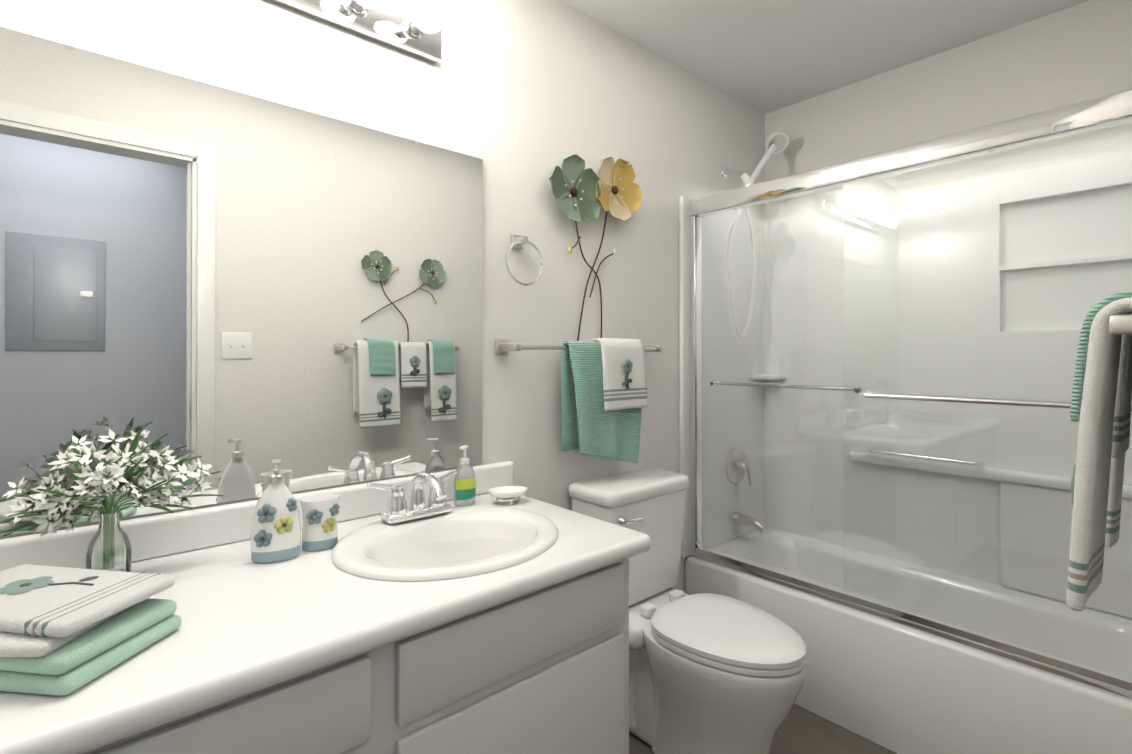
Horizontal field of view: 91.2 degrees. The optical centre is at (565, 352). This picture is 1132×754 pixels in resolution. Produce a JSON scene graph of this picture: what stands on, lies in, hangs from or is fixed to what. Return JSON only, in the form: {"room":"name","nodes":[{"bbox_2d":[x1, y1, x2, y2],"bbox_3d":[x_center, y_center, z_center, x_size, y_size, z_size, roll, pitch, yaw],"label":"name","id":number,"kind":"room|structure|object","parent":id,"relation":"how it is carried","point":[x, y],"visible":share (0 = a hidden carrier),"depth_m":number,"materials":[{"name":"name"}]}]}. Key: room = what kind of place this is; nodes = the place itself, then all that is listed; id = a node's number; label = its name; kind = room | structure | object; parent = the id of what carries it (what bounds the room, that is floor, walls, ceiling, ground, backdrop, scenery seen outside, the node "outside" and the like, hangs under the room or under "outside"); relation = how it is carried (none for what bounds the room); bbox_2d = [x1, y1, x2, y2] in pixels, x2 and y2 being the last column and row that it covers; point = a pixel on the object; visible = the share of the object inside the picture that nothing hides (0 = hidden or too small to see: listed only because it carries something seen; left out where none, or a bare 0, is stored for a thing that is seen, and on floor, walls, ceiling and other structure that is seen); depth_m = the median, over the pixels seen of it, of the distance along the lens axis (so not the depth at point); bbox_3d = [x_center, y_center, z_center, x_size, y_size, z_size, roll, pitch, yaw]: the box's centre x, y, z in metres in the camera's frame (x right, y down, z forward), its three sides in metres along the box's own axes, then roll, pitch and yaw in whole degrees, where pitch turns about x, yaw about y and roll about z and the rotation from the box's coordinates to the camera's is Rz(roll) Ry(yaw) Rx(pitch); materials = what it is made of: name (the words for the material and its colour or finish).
{"room":"bathroom","nodes":[
{"label":"bathroom","id":0,"kind":"room"},
{"bbox_2d":[0,0,764,591],"bbox_3d":[-0.234,0.023,1.732,3.367,2.400,0.120,0,0,-41],"label":"wall","id":1,"kind":"structure","parent":0,"point":[522,98],"depth_m":1.76,"materials":[{"name":"white paint"}]},
{"bbox_2d":[0,27,482,535],"bbox_3d":[-0.803,-0.131,1.142,1.484,0.907,0.010,0,0,-41],"label":"mirror","id":2,"kind":"object","parent":1,"relation":"attached to","point":[240,291],"visible":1,"depth_m":1.20,"materials":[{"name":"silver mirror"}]},
{"bbox_2d":[0,461,513,571],"bbox_3d":[-0.758,0.369,1.166,1.590,0.084,0.029,0,0,-41],"label":"backsplash","id":3,"kind":"structure","parent":1,"relation":"attached to","point":[177,532],"depth_m":1.13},
{"bbox_2d":[271,0,444,62],"bbox_3d":[-0.657,-0.855,1.176,0.930,0.106,0.159,0,0,-41],"label":"sconce","id":4,"kind":"object","parent":1,"relation":"attached to","point":[415,30],"visible":1,"depth_m":1.39,"materials":[{"name":"silver metal"}]},
{"bbox_2d":[505,234,542,285],"bbox_3d":[-0.139,-0.283,1.703,0.141,0.161,0.049,0,0,-41],"label":"towel ring","id":5,"kind":"object","parent":1,"relation":"attached to","point":[518,241],"visible":1,"depth_m":1.70,"materials":[{"name":"silver metal"}]},
{"bbox_2d":[495,338,661,462],"bbox_3d":[0.089,0.168,1.848,0.695,0.434,0.130,0,0,-41],"label":"towel bar","id":6,"kind":"object","parent":1,"relation":"attached to","point":[604,398],"visible":1,"depth_m":1.82,"materials":[{"name":"teal fabric"}]},
{"bbox_2d":[549,154,642,340],"bbox_3d":[0.100,-0.338,1.908,0.434,0.698,0.058,0,0,-41],"label":"flower decoration","id":7,"kind":"object","parent":1,"relation":"attached to","point":[578,188],"visible":0.92,"depth_m":1.89,"materials":[{"name":"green metal"}]},
{"bbox_2d":[629,704,896,753],"bbox_3d":[0.278,1.270,1.146,3.367,0.100,1.665,0,0,-41],"label":"floor","id":8,"kind":"structure","parent":0,"point":[800,730],"depth_m":1.75,"materials":[{"name":"tile"}]},
{"bbox_2d":[104,561,628,753],"bbox_3d":[-0.607,0.833,0.942,1.523,0.771,0.562,0,0,-41],"label":"bathroom vanity","id":9,"kind":"object","parent":8,"relation":"on","point":[548,673],"depth_m":0.97,"materials":[{"name":"white paint"}]},
{"bbox_2d":[0,495,650,753],"bbox_3d":[-0.583,0.428,0.951,1.568,0.040,0.584,0,0,-41],"label":"countertop","id":10,"kind":"structure","parent":9,"relation":"on","point":[248,630],"depth_m":0.82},
{"bbox_2d":[0,564,181,695],"bbox_3d":[-0.736,0.364,0.745,0.350,0.084,0.341,0,0,-41],"label":"towel stack","id":11,"kind":"object","parent":10,"relation":"on","point":[65,631],"visible":1,"depth_m":0.71,"materials":[{"name":"green"}]},
{"bbox_2d":[0,427,223,571],"bbox_3d":[-0.805,0.269,0.990,0.331,0.275,0.165,0,0,-41],"label":"vase","id":12,"kind":"object","parent":10,"relation":"on","point":[55,507],"visible":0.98,"depth_m":0.98,"materials":[{"name":"clear glass"}]},
{"bbox_2d":[250,459,300,562],"bbox_3d":[-0.571,0.310,1.095,0.087,0.195,0.069,0,0,-41],"label":"soap dispenser","id":13,"kind":"object","parent":10,"relation":"on","point":[275,536],"visible":1,"depth_m":1.08,"materials":[{"name":"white ceramic"}]},
{"bbox_2d":[300,495,339,550],"bbox_3d":[-0.515,0.357,1.163,0.076,0.102,0.060,0,0,-41],"label":"tumbler","id":14,"kind":"object","parent":10,"relation":"on","point":[319,527],"visible":0.98,"depth_m":1.14,"materials":[{"name":"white ceramic"}]},
{"bbox_2d":[368,469,457,524],"bbox_3d":[-0.327,0.339,1.302,0.226,0.113,0.156,0,0,-41],"label":"faucet","id":15,"kind":"object","parent":10,"relation":"on","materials":[{"name":"silver metal"}]},
{"bbox_2d":[301,493,603,604],"bbox_3d":[-0.251,0.475,1.215,0.492,0.161,0.433,0,0,-41],"label":"sink","id":16,"kind":"object","parent":10,"relation":"in","point":[401,560],"depth_m":1.23,"materials":[{"name":"white ceramic"}]},
{"bbox_2d":[454,445,475,505],"bbox_3d":[-0.273,0.330,1.497,0.062,0.158,0.046,0,0,-41],"label":"soap bottle","id":17,"kind":"object","parent":10,"relation":"on","point":[465,486],"visible":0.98,"depth_m":1.48,"materials":[{"name":"white"}]},
{"bbox_2d":[488,486,527,504],"bbox_3d":[-0.159,0.392,1.516,0.108,0.035,0.084,0,0,-41],"label":"soap dish","id":18,"kind":"object","parent":10,"relation":"on","point":[507,492],"visible":0.96,"depth_m":1.51,"materials":[{"name":"white ceramic"}]},
{"bbox_2d":[568,468,806,753],"bbox_3d":[0.386,0.829,1.716,0.424,0.793,0.705,0,0,-41],"label":"toilet","id":19,"kind":"object","parent":8,"relation":"on","point":[709,673],"visible":0.92,"depth_m":1.61,"materials":[{"name":"white ceramic"}]},
{"bbox_2d":[679,89,1131,753],"bbox_3d":[1.191,0.113,1.959,0.700,2.223,1.422,0,0,-41],"label":"shower","id":20,"kind":"object","parent":8,"relation":"on","point":[877,441],"visible":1,"depth_m":1.99,"materials":[{"name":"glass"}]},
{"bbox_2d":[562,0,1089,113],"bbox_3d":[0.278,-1.230,1.160,3.367,0.100,1.665,0,0,-41],"label":"ceiling","id":21,"kind":"structure","parent":0,"point":[765,56],"depth_m":2.04,"materials":[{"name":"white paint"}]},
{"bbox_2d":[765,0,1131,220],"bbox_3d":[1.534,0.025,2.182,0.120,2.400,1.545,0,0,-41],"label":"wall","id":22,"kind":"structure","parent":0,"point":[1081,52],"depth_m":2.10,"materials":[{"name":"white paint"}]},
{"bbox_3d":[0.789,0.017,0.574,3.127,2.400,0.120,0,0,-41],"label":"wall","id":23,"kind":"structure","parent":0,"visible":0},
{"bbox_2d":[1066,290,1131,610],"bbox_3d":[0.928,0.136,0.882,0.661,0.441,0.156,0,0,-41],"label":"towels","id":24,"kind":"object","parent":23,"relation":"attached to","point":[1100,409],"visible":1,"depth_m":0.77,"materials":[{"name":"white fabric"}]}
]}

